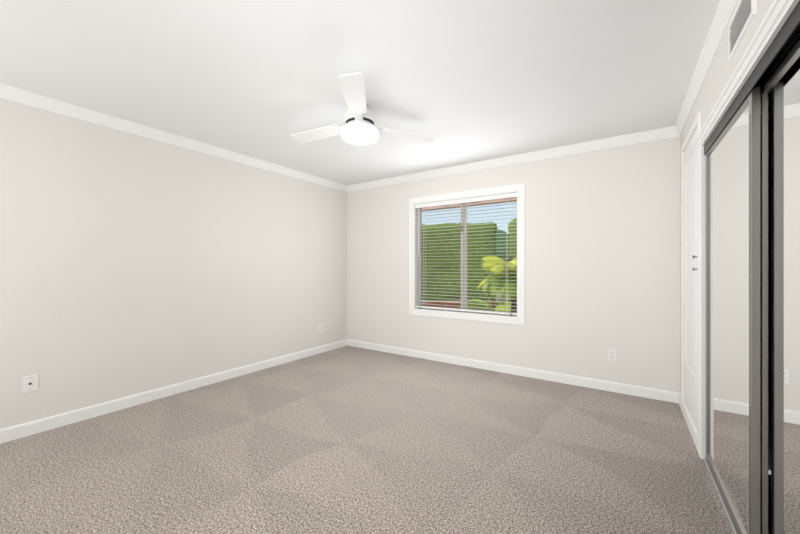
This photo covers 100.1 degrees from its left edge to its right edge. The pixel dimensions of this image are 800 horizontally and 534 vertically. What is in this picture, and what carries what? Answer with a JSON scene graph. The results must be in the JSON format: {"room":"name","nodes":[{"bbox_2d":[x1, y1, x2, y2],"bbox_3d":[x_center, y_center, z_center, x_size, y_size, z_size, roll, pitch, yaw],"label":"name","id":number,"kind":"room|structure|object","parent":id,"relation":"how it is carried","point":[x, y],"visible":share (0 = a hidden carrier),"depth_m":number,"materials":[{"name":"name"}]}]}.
{"room":"empty bedroom","nodes":[
{"label":"empty bedroom","id":0,"kind":"room"},
{"bbox_2d":[0,98,346,429],"bbox_3d":[-2.105,-0.020,3.497,0.150,2.500,4.670,0,0,34],"label":"wall","id":1,"kind":"structure","parent":0,"point":[131,264],"depth_m":3.02,"materials":[{"name":"paint"}]},
{"bbox_2d":[22,374,37,392],"bbox_3d":[-2.706,0.855,2.452,0.014,0.115,0.082,0,0,34],"label":"cable wall plate","id":2,"kind":"object","parent":1,"relation":"attached to","point":[29,383],"visible":1,"depth_m":2.45,"materials":[{"name":"plastic"}]},
{"bbox_2d":[0,83,347,191],"bbox_3d":[-2.026,-1.225,3.444,0.042,0.090,4.370,0,0,34],"label":"crown molding","id":3,"kind":"structure","parent":1,"relation":"attached to","point":[7,92],"depth_m":3.00,"materials":[{"name":"white wood"}]},
{"bbox_2d":[0,339,347,443],"bbox_3d":[-2.037,1.183,3.452,0.014,0.095,4.370,0,0,34],"label":"baseboard","id":4,"kind":"structure","parent":1,"relation":"attached to","point":[8,434],"depth_m":3.01,"materials":[{"name":"white wood"}]},
{"bbox_2d":[318,323,321,331],"bbox_3d":[-1.144,0.865,4.791,0.009,0.115,0.070,0,0,34],"label":"electrical outlet","id":5,"kind":"object","parent":1,"relation":"attached to","point":[319,327],"visible":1,"depth_m":4.79,"materials":[{"name":"plastic"}]},
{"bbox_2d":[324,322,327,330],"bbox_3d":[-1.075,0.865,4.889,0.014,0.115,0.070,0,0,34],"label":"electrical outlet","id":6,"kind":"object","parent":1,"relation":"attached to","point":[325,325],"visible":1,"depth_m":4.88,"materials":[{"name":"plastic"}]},
{"bbox_2d":[0,0,719,184],"bbox_3d":[-0.364,-1.330,2.332,4.340,0.120,4.670,0,0,34],"label":"ceiling","id":7,"kind":"structure","parent":0,"point":[459,82],"depth_m":2.14,"materials":[{"name":"paint"}]},
{"bbox_2d":[291,72,432,144],"bbox_3d":[-0.398,-1.138,2.746,1.146,0.264,1.242,0,0,34],"label":"ceiling fan","id":8,"kind":"object","parent":7,"relation":"hanging from","point":[358,128],"visible":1,"depth_m":2.56,"materials":[{"name":"white plastic"}]},
{"bbox_2d":[0,345,733,533],"bbox_3d":[-0.364,1.260,2.332,4.040,0.060,4.370,0,0,34],"label":"floor","id":9,"kind":"structure","parent":0,"point":[347,439],"depth_m":2.12,"materials":[{"name":"beige carpet"}]},
{"bbox_2d":[347,136,679,392],"bbox_3d":[0.893,-0.020,4.210,4.040,2.500,0.150,0,0,34],"label":"wall","id":10,"kind":"structure","parent":0,"point":[602,251],"depth_m":3.52,"materials":[{"name":"paint"}]},
{"bbox_2d":[409,183,524,324],"bbox_3d":[0.807,-0.143,4.253,1.534,1.597,0.163,0,0,34],"label":"window","id":11,"kind":"structure","parent":10,"relation":"in","point":[415,270],"depth_m":4.28,"materials":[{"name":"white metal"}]},
{"bbox_2d":[415,192,516,314],"bbox_3d":[0.789,-0.151,4.226,1.354,1.406,0.070,0,0,34],"label":"window blinds","id":12,"kind":"object","parent":11,"relation":"attached to","point":[477,199],"visible":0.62,"depth_m":4.19,"materials":[{"name":"white plastic"}]},
{"bbox_2d":[348,126,675,191],"bbox_3d":[0.844,-1.225,4.127,3.930,0.090,0.042,0,0,34],"label":"crown molding","id":13,"kind":"structure","parent":10,"relation":"attached to","point":[662,133],"depth_m":3.71,"materials":[{"name":"white wood"}]},
{"bbox_2d":[348,339,675,402],"bbox_3d":[0.860,1.183,4.133,4.010,0.095,0.014,0,0,34],"label":"baseboard","id":14,"kind":"structure","parent":10,"relation":"attached to","point":[669,396],"depth_m":3.71,"materials":[{"name":"white wood"}]},
{"bbox_2d":[608,349,615,360],"bbox_3d":[2.095,0.870,3.309,0.070,0.115,0.009,0,0,34],"label":"electrical outlet","id":15,"kind":"object","parent":10,"relation":"attached to","point":[611,354],"visible":1,"depth_m":3.31,"materials":[{"name":"plastic"}]},
{"bbox_2d":[680,0,773,532],"bbox_3d":[1.617,0.010,1.005,0.730,2.560,4.670,0,0,34],"label":"wall","id":16,"kind":"structure","parent":0,"point":[721,70],"depth_m":1.82,"materials":[{"name":"paint"}]},
{"bbox_2d":[676,392,697,450],"bbox_3d":[2.245,1.183,2.611,0.014,0.095,0.964,0,0,34],"label":"baseboard","id":17,"kind":"structure","parent":16,"relation":"attached to","point":[693,432],"depth_m":2.59,"materials":[{"name":"white wood"}]},
{"bbox_2d":[681,111,700,434],"bbox_3d":[2.221,0.050,2.556,0.064,2.170,0.830,0,0,34],"label":"door","id":18,"kind":"structure","parent":16,"relation":"attached to","point":[690,275],"depth_m":2.57,"materials":[{"name":"white wood"}]},
{"bbox_2d":[672,0,737,136],"bbox_3d":[1.297,-1.225,1.220,0.042,0.090,4.370,0,0,34],"label":"crown molding","id":19,"kind":"structure","parent":16,"relation":"attached to","point":[725,9],"depth_m":1.95,"materials":[{"name":"white wood"}]},
{"bbox_2d":[728,0,756,62],"bbox_3d":[1.460,-1.058,1.435,0.011,0.175,0.370,0,0,34],"label":"air vent","id":20,"kind":"object","parent":16,"relation":"in","point":[744,14],"visible":1,"depth_m":1.44,"materials":[{"name":"white metal"}]},
{"bbox_2d":[697,0,798,459],"bbox_3d":[1.490,0.187,1.355,0.172,2.086,1.962,0,0,34],"label":"trim","id":21,"kind":"structure","parent":16,"relation":"attached to","point":[778,13],"depth_m":1.88,"materials":[{"name":"white wood"}]},
{"bbox_2d":[704,0,799,533],"bbox_3d":[1.472,0.228,1.368,0.080,2.004,1.798,0,0,34],"label":"mirrored closet doors","id":22,"kind":"structure","parent":16,"relation":"in","point":[752,298],"depth_m":1.36,"materials":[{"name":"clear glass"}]},
{"label":"outside","id":23,"kind":"structure","parent":0,"visible":0},
{"bbox_3d":[16.890,1.290,27.244,55.000,0.080,55.930,0,0,34],"label":"ground","id":24,"kind":"structure","parent":23,"visible":0},
{"bbox_2d":[422,222,496,300],"bbox_3d":[0.364,0.119,8.114,3.798,2.263,1.250,0,0,7],"label":"hedge","id":25,"kind":"object","parent":24,"relation":"on","point":[455,258],"depth_m":7.42,"materials":[{"name":"green plant"}]},
{"bbox_2d":[422,301,500,307],"bbox_3d":[0.260,0.990,7.218,3.456,0.520,1.918,0,0,34],"label":"brick wall","id":26,"kind":"structure","parent":24,"relation":"on","point":[444,303],"depth_m":6.45,"materials":[{"name":"red brick"}]},
{"bbox_2d":[422,198,516,210],"bbox_3d":[1.238,-0.060,4.761,12.000,2.620,1.150,0,0,34],"label":"beam","id":27,"kind":"structure","parent":24,"relation":"on","point":[438,207],"depth_m":5.38,"materials":[{"name":"paint"}]},
{"bbox_2d":[459,223,508,262],"bbox_3d":[6.333,-1.494,27.390,11.068,5.629,12.065,0,0,34],"label":"tree","id":28,"kind":"object","parent":24,"relation":"on","point":[502,255],"depth_m":20.70,"materials":[{"name":"green plant"}]},
{"bbox_2d":[467,256,516,311],"bbox_3d":[1.878,0.465,5.965,2.127,1.634,2.094,0,0,34],"label":"palm","id":29,"kind":"object","parent":24,"relation":"on","point":[501,274],"depth_m":5.48,"materials":[{"name":"green plant"}]},
{"bbox_2d":[508,217,516,289],"bbox_3d":[5.351,0.018,7.502,5.526,2.463,1.287,0,0,7],"label":"hedge","id":30,"kind":"object","parent":24,"relation":"on","point":[513,252],"depth_m":7.92,"materials":[{"name":"green plant"}]}
]}

